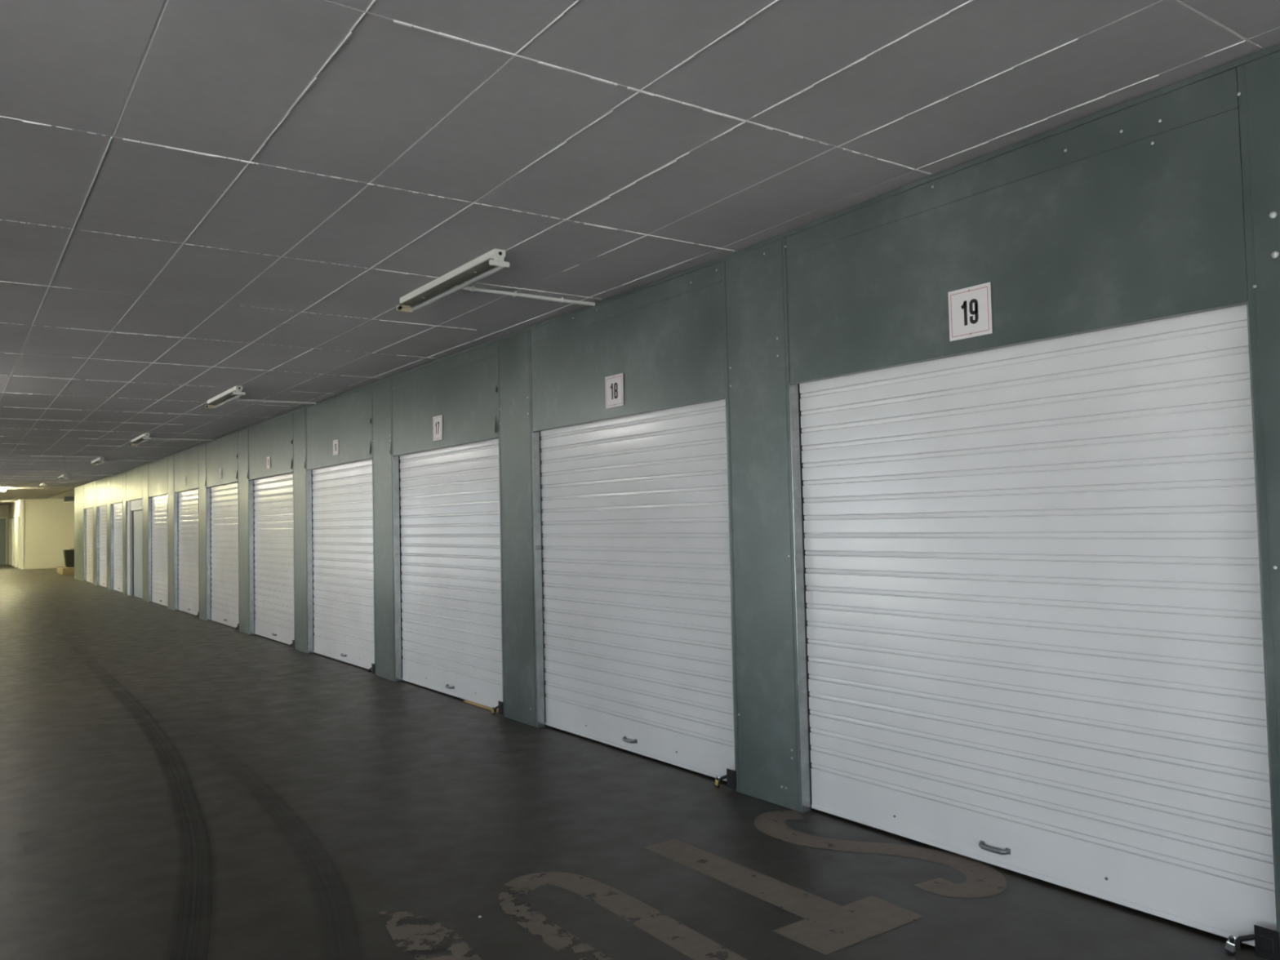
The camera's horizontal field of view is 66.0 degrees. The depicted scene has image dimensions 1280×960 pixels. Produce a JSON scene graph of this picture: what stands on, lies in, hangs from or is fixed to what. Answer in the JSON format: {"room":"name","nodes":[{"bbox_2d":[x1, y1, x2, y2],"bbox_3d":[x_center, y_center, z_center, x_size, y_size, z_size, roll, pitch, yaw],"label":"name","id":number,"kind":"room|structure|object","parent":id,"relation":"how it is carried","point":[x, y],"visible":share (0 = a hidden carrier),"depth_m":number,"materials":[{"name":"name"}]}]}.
{"room":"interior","nodes":[
{"label":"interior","id":0,"kind":"room"},
{"bbox_2d":[0,504,8,564],"bbox_3d":[-33.940,2.647,47.146,7.300,3.050,0.300,0,-3,-35],"label":"wall","id":1,"kind":"structure","parent":0,"point":[4,509],"depth_m":48.78,"materials":[{"name":"beige paint"}]},
{"bbox_2d":[0,516,7,564],"bbox_3d":[-32.459,2.990,47.924,2.820,2.360,0.090,0,-3,-35],"label":"door","id":2,"kind":"structure","parent":1,"relation":"in","point":[2,521],"depth_m":48.64,"materials":[{"name":"grey metal"}]},
{"bbox_2d":[8,499,21,568],"bbox_3d":[-28.554,2.452,45.390,0.540,3.050,8.800,0,-3,-35],"label":"wall","id":3,"kind":"structure","parent":0,"point":[14,508],"depth_m":44.41,"materials":[{"name":"beige paint"}]},
{"bbox_2d":[20,499,23,568],"bbox_3d":[-26.096,2.268,41.609,0.100,3.000,0.260,0,-3,-35],"label":"trim","id":4,"kind":"structure","parent":3,"relation":"attached to","point":[22,500],"depth_m":41.51,"materials":[{"name":"beige paint"}]},
{"bbox_2d":[23,498,74,568],"bbox_3d":[-23.401,2.259,43.532,6.680,3.050,0.200,0,-3,-35],"label":"wall","id":5,"kind":"structure","parent":0,"point":[48,523],"depth_m":42.05,"materials":[{"name":"beige paint"}]},
{"bbox_2d":[0,564,1266,959],"bbox_3d":[-13.632,2.865,23.918,13.600,0.200,69.000,0,-3,-35],"label":"floor","id":6,"kind":"structure","parent":0,"point":[323,795],"depth_m":4.78,"materials":[{"name":"concrete"}]},
{"bbox_2d":[57,566,74,574],"bbox_3d":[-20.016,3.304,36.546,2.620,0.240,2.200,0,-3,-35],"label":"box","id":7,"kind":"object","parent":6,"relation":"on","point":[60,570],"depth_m":35.06,"materials":[{"name":"brown cardboard"}]},
{"bbox_2d":[62,548,74,567],"bbox_3d":[-20.769,2.845,36.038,0.572,0.672,0.572,0,-3,-35],"label":"rubbish bin","id":8,"kind":"object","parent":7,"relation":"on","point":[68,554],"visible":0.64,"depth_m":35.80,"materials":[{"name":"black plastic"}]},
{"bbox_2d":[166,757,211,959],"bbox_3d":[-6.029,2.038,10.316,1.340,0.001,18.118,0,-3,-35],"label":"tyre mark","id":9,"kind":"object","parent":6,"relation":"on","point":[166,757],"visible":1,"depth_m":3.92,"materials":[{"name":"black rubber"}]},
{"bbox_2d":[377,909,481,959],"bbox_3d":[-0.752,1.640,3.509,0.220,0.001,0.740,0,-3,-35],"label":"paint patch","id":10,"kind":"object","parent":6,"relation":"on","point":[459,950],"visible":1,"depth_m":3.54,"materials":[{"name":"grey paint"}]},
{"bbox_2d":[463,700,498,712],"bbox_3d":[-1.244,1.822,7.916,0.042,0.016,0.710,0,-3,-35],"label":"strip","id":11,"kind":"object","parent":6,"relation":"on","point":[465,701],"visible":0.56,"depth_m":7.96,"materials":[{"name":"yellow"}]},
{"bbox_2d":[498,871,747,959],"bbox_3d":[-0.061,1.624,3.500,0.482,0.001,1.532,0,-3,-35],"label":"painted floor letter","id":12,"kind":"object","parent":6,"relation":"on","point":[689,942],"visible":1,"depth_m":3.67,"materials":[{"name":"paint"}]},
{"bbox_2d":[644,839,924,955],"bbox_3d":[0.464,1.632,3.990,0.526,0.001,1.280,0,-3,-35],"label":"painted floor letter","id":13,"kind":"object","parent":6,"relation":"on","point":[873,916],"visible":1,"depth_m":3.72,"materials":[{"name":"paint"}]},
{"bbox_2d":[754,810,1006,897],"bbox_3d":[1.017,1.635,4.382,0.456,0.001,1.351,0,-3,-35],"label":"painted floor letter","id":14,"kind":"object","parent":6,"relation":"on","point":[990,878],"visible":1,"depth_m":4.29,"materials":[{"name":"paint"}]},
{"bbox_2d":[0,0,1279,505],"bbox_3d":[-14.300,-0.206,24.671,13.851,0.216,69.744,0,-3,-35],"label":"ceiling","id":15,"kind":"structure","parent":0,"point":[200,200],"depth_m":3.87,"materials":[{"name":"white tile"}]},
{"bbox_2d":[38,482,47,487],"bbox_3d":[-17.460,0.150,28.794,0.116,0.088,1.325,0,-3,-35],"label":"batten","id":16,"kind":"object","parent":15,"relation":"attached to","point":[42,485],"visible":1,"depth_m":28.63,"materials":[{"name":"white metal"}]},
{"bbox_2d":[57,474,67,480],"bbox_3d":[-14.524,-0.064,24.752,0.116,0.088,1.325,0,-3,-35],"label":"batten","id":17,"kind":"object","parent":15,"relation":"attached to","point":[64,476],"visible":1,"depth_m":24.63,"materials":[{"name":"white metal"}]},
{"bbox_2d":[31,455,101,457],"bbox_3d":[-10.626,-0.436,18.261,1.135,0.030,0.032,0,-3,-35],"label":"conduit","id":18,"kind":"object","parent":15,"relation":"attached to","point":[84,456],"visible":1,"depth_m":18.20,"materials":[{"name":"white plastic"}]},
{"bbox_2d":[63,496,74,502],"bbox_3d":[-21.983,0.796,39.725,2.183,0.260,0.478,0,-3,-35],"label":"duct","id":19,"kind":"object","parent":15,"relation":"attached to","point":[66,499],"visible":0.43,"depth_m":39.09,"materials":[{"name":"grey metal"}]},
{"bbox_2d":[89,457,105,466],"bbox_3d":[-10.658,-0.361,19.349,0.116,0.088,1.325,0,-3,-35],"label":"batten","id":20,"kind":"object","parent":15,"relation":"attached to","point":[99,460],"visible":0.99,"depth_m":19.27,"materials":[{"name":"white metal"}]},
{"bbox_2d":[128,433,151,445],"bbox_3d":[-7.622,-0.613,15.012,0.116,0.088,1.325,0,-3,-35],"label":"batten","id":21,"kind":"object","parent":15,"relation":"attached to","point":[145,436],"visible":1,"depth_m":14.93,"materials":[{"name":"white metal"}]},
{"bbox_2d":[151,437,213,440],"bbox_3d":[-7.199,-0.636,15.400,0.978,0.030,0.032,0,-3,-35],"label":"conduit","id":22,"kind":"object","parent":15,"relation":"attached to","point":[154,438],"visible":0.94,"depth_m":15.41,"materials":[{"name":"white plastic"}]},
{"bbox_2d":[204,386,244,408],"bbox_3d":[-4.426,-0.875,10.483,0.116,0.088,1.325,0,-3,-35],"label":"batten","id":23,"kind":"object","parent":15,"relation":"attached to","point":[236,390],"visible":1,"depth_m":10.41,"materials":[{"name":"white metal"}]},
{"bbox_2d":[226,398,315,404],"bbox_3d":[-4.147,-0.886,11.092,0.979,0.030,0.032,0,-3,-32],"label":"conduit","id":24,"kind":"object","parent":15,"relation":"attached to","point":[236,399],"visible":0.98,"depth_m":11.10,"materials":[{"name":"white plastic"}]},
{"bbox_2d":[395,248,509,312],"bbox_3d":[-1.118,-1.143,5.738,0.116,0.088,1.325,0,-3,-35],"label":"batten","id":25,"kind":"object","parent":15,"relation":"attached to","point":[495,257],"visible":1,"depth_m":5.64,"materials":[{"name":"white metal"}]},
{"bbox_2d":[451,284,595,306],"bbox_3d":[-0.717,-1.162,6.208,1.028,0.030,0.032,0,-3,-35],"label":"conduit","id":26,"kind":"object","parent":15,"relation":"attached to","point":[473,288],"visible":1,"depth_m":6.20,"materials":[{"name":"white plastic"}]},
{"bbox_2d":[74,43,1279,939],"bbox_3d":[-5.654,0.640,14.300,0.318,3.100,43.900,0,-3,-35],"label":"wall","id":27,"kind":"structure","parent":0,"point":[1164,202],"depth_m":5.00,"materials":[{"name":"grey"}]},
{"bbox_2d":[85,507,93,582],"bbox_3d":[-16.203,1.885,29.041,0.054,2.288,2.261,0,-3,-35],"label":"door","id":28,"kind":"structure","parent":27,"relation":"in","point":[89,512],"depth_m":29.32,"materials":[{"name":"white metal"}]},
{"bbox_2d":[98,505,106,587],"bbox_3d":[-14.499,1.748,26.637,0.054,2.288,2.061,0,-3,-35],"label":"door","id":29,"kind":"structure","parent":27,"relation":"in","point":[102,509],"depth_m":26.83,"materials":[{"name":"white metal"}]},
{"bbox_2d":[113,502,122,592],"bbox_3d":[-12.879,1.619,24.350,0.054,2.288,2.071,0,-3,-35],"label":"door","id":30,"kind":"structure","parent":27,"relation":"in","point":[117,508],"depth_m":24.55,"materials":[{"name":"white metal"}]},
{"bbox_2d":[127,498,142,598],"bbox_3d":[-11.295,1.542,22.140,0.105,2.193,2.318,0,-3,-35],"label":"door","id":31,"kind":"structure","parent":27,"relation":"in","point":[133,505],"depth_m":22.30,"materials":[{"name":"white metal"}]},
{"bbox_2d":[151,493,168,606],"bbox_3d":[-9.586,1.354,19.702,0.054,2.288,2.156,0,-3,-35],"label":"door","id":32,"kind":"structure","parent":27,"relation":"in","point":[159,503],"depth_m":19.83,"materials":[{"name":"white metal"}]},
{"bbox_2d":[183,475,186,485],"bbox_3d":[-8.072,0.014,17.468,0.006,0.160,0.160,0,-2,-35],"label":"number sign","id":33,"kind":"object","parent":27,"relation":"attached to","point":[184,477],"visible":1,"depth_m":17.46,"materials":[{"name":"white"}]},
{"bbox_2d":[177,488,199,617],"bbox_3d":[-7.987,1.224,17.405,0.100,2.288,2.120,0,-3,-35],"label":"door","id":34,"kind":"structure","parent":27,"relation":"in","point":[188,500],"depth_m":17.53,"materials":[{"name":"white metal"}]},
{"bbox_2d":[219,467,222,478],"bbox_3d":[-6.483,-0.104,15.226,0.006,0.160,0.160,0,-3,-35],"label":"number sign","id":35,"kind":"object","parent":27,"relation":"attached to","point":[220,468],"visible":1,"depth_m":15.21,"materials":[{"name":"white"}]},
{"bbox_2d":[209,482,239,631],"bbox_3d":[-6.414,1.098,15.186,0.100,2.288,2.114,0,-3,-35],"label":"door","id":36,"kind":"structure","parent":27,"relation":"in","point":[224,499],"depth_m":15.26,"materials":[{"name":"white metal"}]},
{"bbox_2d":[266,456,270,468],"bbox_3d":[-4.901,-0.231,12.993,0.006,0.160,0.160,0,-3,-35],"label":"number sign","id":37,"kind":"object","parent":27,"relation":"attached to","point":[268,457],"visible":1,"depth_m":12.97,"materials":[{"name":"white plastic"}]},
{"bbox_2d":[253,472,294,648],"bbox_3d":[-4.827,0.971,12.946,0.100,2.288,2.136,0,-3,-35],"label":"door","id":38,"kind":"structure","parent":27,"relation":"in","point":[273,496],"depth_m":12.99,"materials":[{"name":"white metal"}]},
{"bbox_2d":[333,439,338,455],"bbox_3d":[-3.330,-0.357,10.776,0.006,0.165,0.172,0,-2,-35],"label":"number sign","id":39,"kind":"object","parent":27,"relation":"attached to","point":[335,442],"visible":1,"depth_m":10.76,"materials":[{"name":"white plastic"}]},
{"bbox_2d":[311,458,374,674],"bbox_3d":[-3.260,0.845,10.734,0.100,2.288,2.180,0,-3,-35],"label":"door","id":40,"kind":"structure","parent":27,"relation":"in","point":[343,577],"depth_m":10.74,"materials":[{"name":"white metal"}]},
{"bbox_2d":[432,414,442,440],"bbox_3d":[-1.760,-0.451,8.559,0.006,0.212,0.190,0,-2,-35],"label":"number sign","id":41,"kind":"object","parent":27,"relation":"attached to","point":[437,420],"visible":1,"depth_m":8.55,"materials":[{"name":"white plastic"}]},
{"bbox_2d":[399,438,503,715],"bbox_3d":[-1.676,0.718,8.499,0.100,2.288,2.196,0,-3,-35],"label":"door","id":42,"kind":"structure","parent":27,"relation":"in","point":[451,630],"depth_m":8.46,"materials":[{"name":"white metal"}]},
{"bbox_2d":[604,373,623,408],"bbox_3d":[-0.166,-0.570,6.309,0.006,0.206,0.203,0,-3,-35],"label":"number sign","id":43,"kind":"object","parent":27,"relation":"attached to","point":[614,386],"visible":1,"depth_m":6.31,"materials":[{"name":"white plastic"}]},
{"bbox_2d":[539,399,736,789],"bbox_3d":[-0.105,0.592,6.282,0.100,2.288,2.180,0,-3,-35],"label":"door","id":44,"kind":"structure","parent":27,"relation":"in","point":[636,584],"depth_m":6.17,"materials":[{"name":"white metal"}]},
{"bbox_2d":[714,776,719,786],"bbox_3d":[0.427,1.663,5.439,0.017,0.059,0.034,1,-3,-41],"label":"padlock","id":45,"kind":"object","parent":44,"relation":"hanging from","point":[717,784],"visible":1,"depth_m":5.43,"materials":[{"name":"gold metal"}]},
{"bbox_2d":[947,282,992,341],"bbox_3d":[1.381,-0.703,4.126,0.006,0.212,0.208,0,-3,-35],"label":"number sign","id":46,"kind":"object","parent":27,"relation":"attached to","point":[970,308],"visible":1,"depth_m":4.12,"materials":[{"name":"white plastic"}]},
{"bbox_2d":[798,304,1279,959],"bbox_3d":[1.436,0.469,4.106,0.100,2.288,2.158,0,-3,-35],"label":"door","id":47,"kind":"structure","parent":27,"relation":"in","point":[1033,617],"depth_m":3.87,"materials":[{"name":"white metal"}]},
{"bbox_2d":[1224,934,1235,954],"bbox_3d":[1.962,1.540,3.272,0.017,0.059,0.034,1,-3,-41],"label":"padlock","id":48,"kind":"object","parent":47,"relation":"attached to","point":[1230,947],"visible":1,"depth_m":3.27,"materials":[{"name":"silver metal"}]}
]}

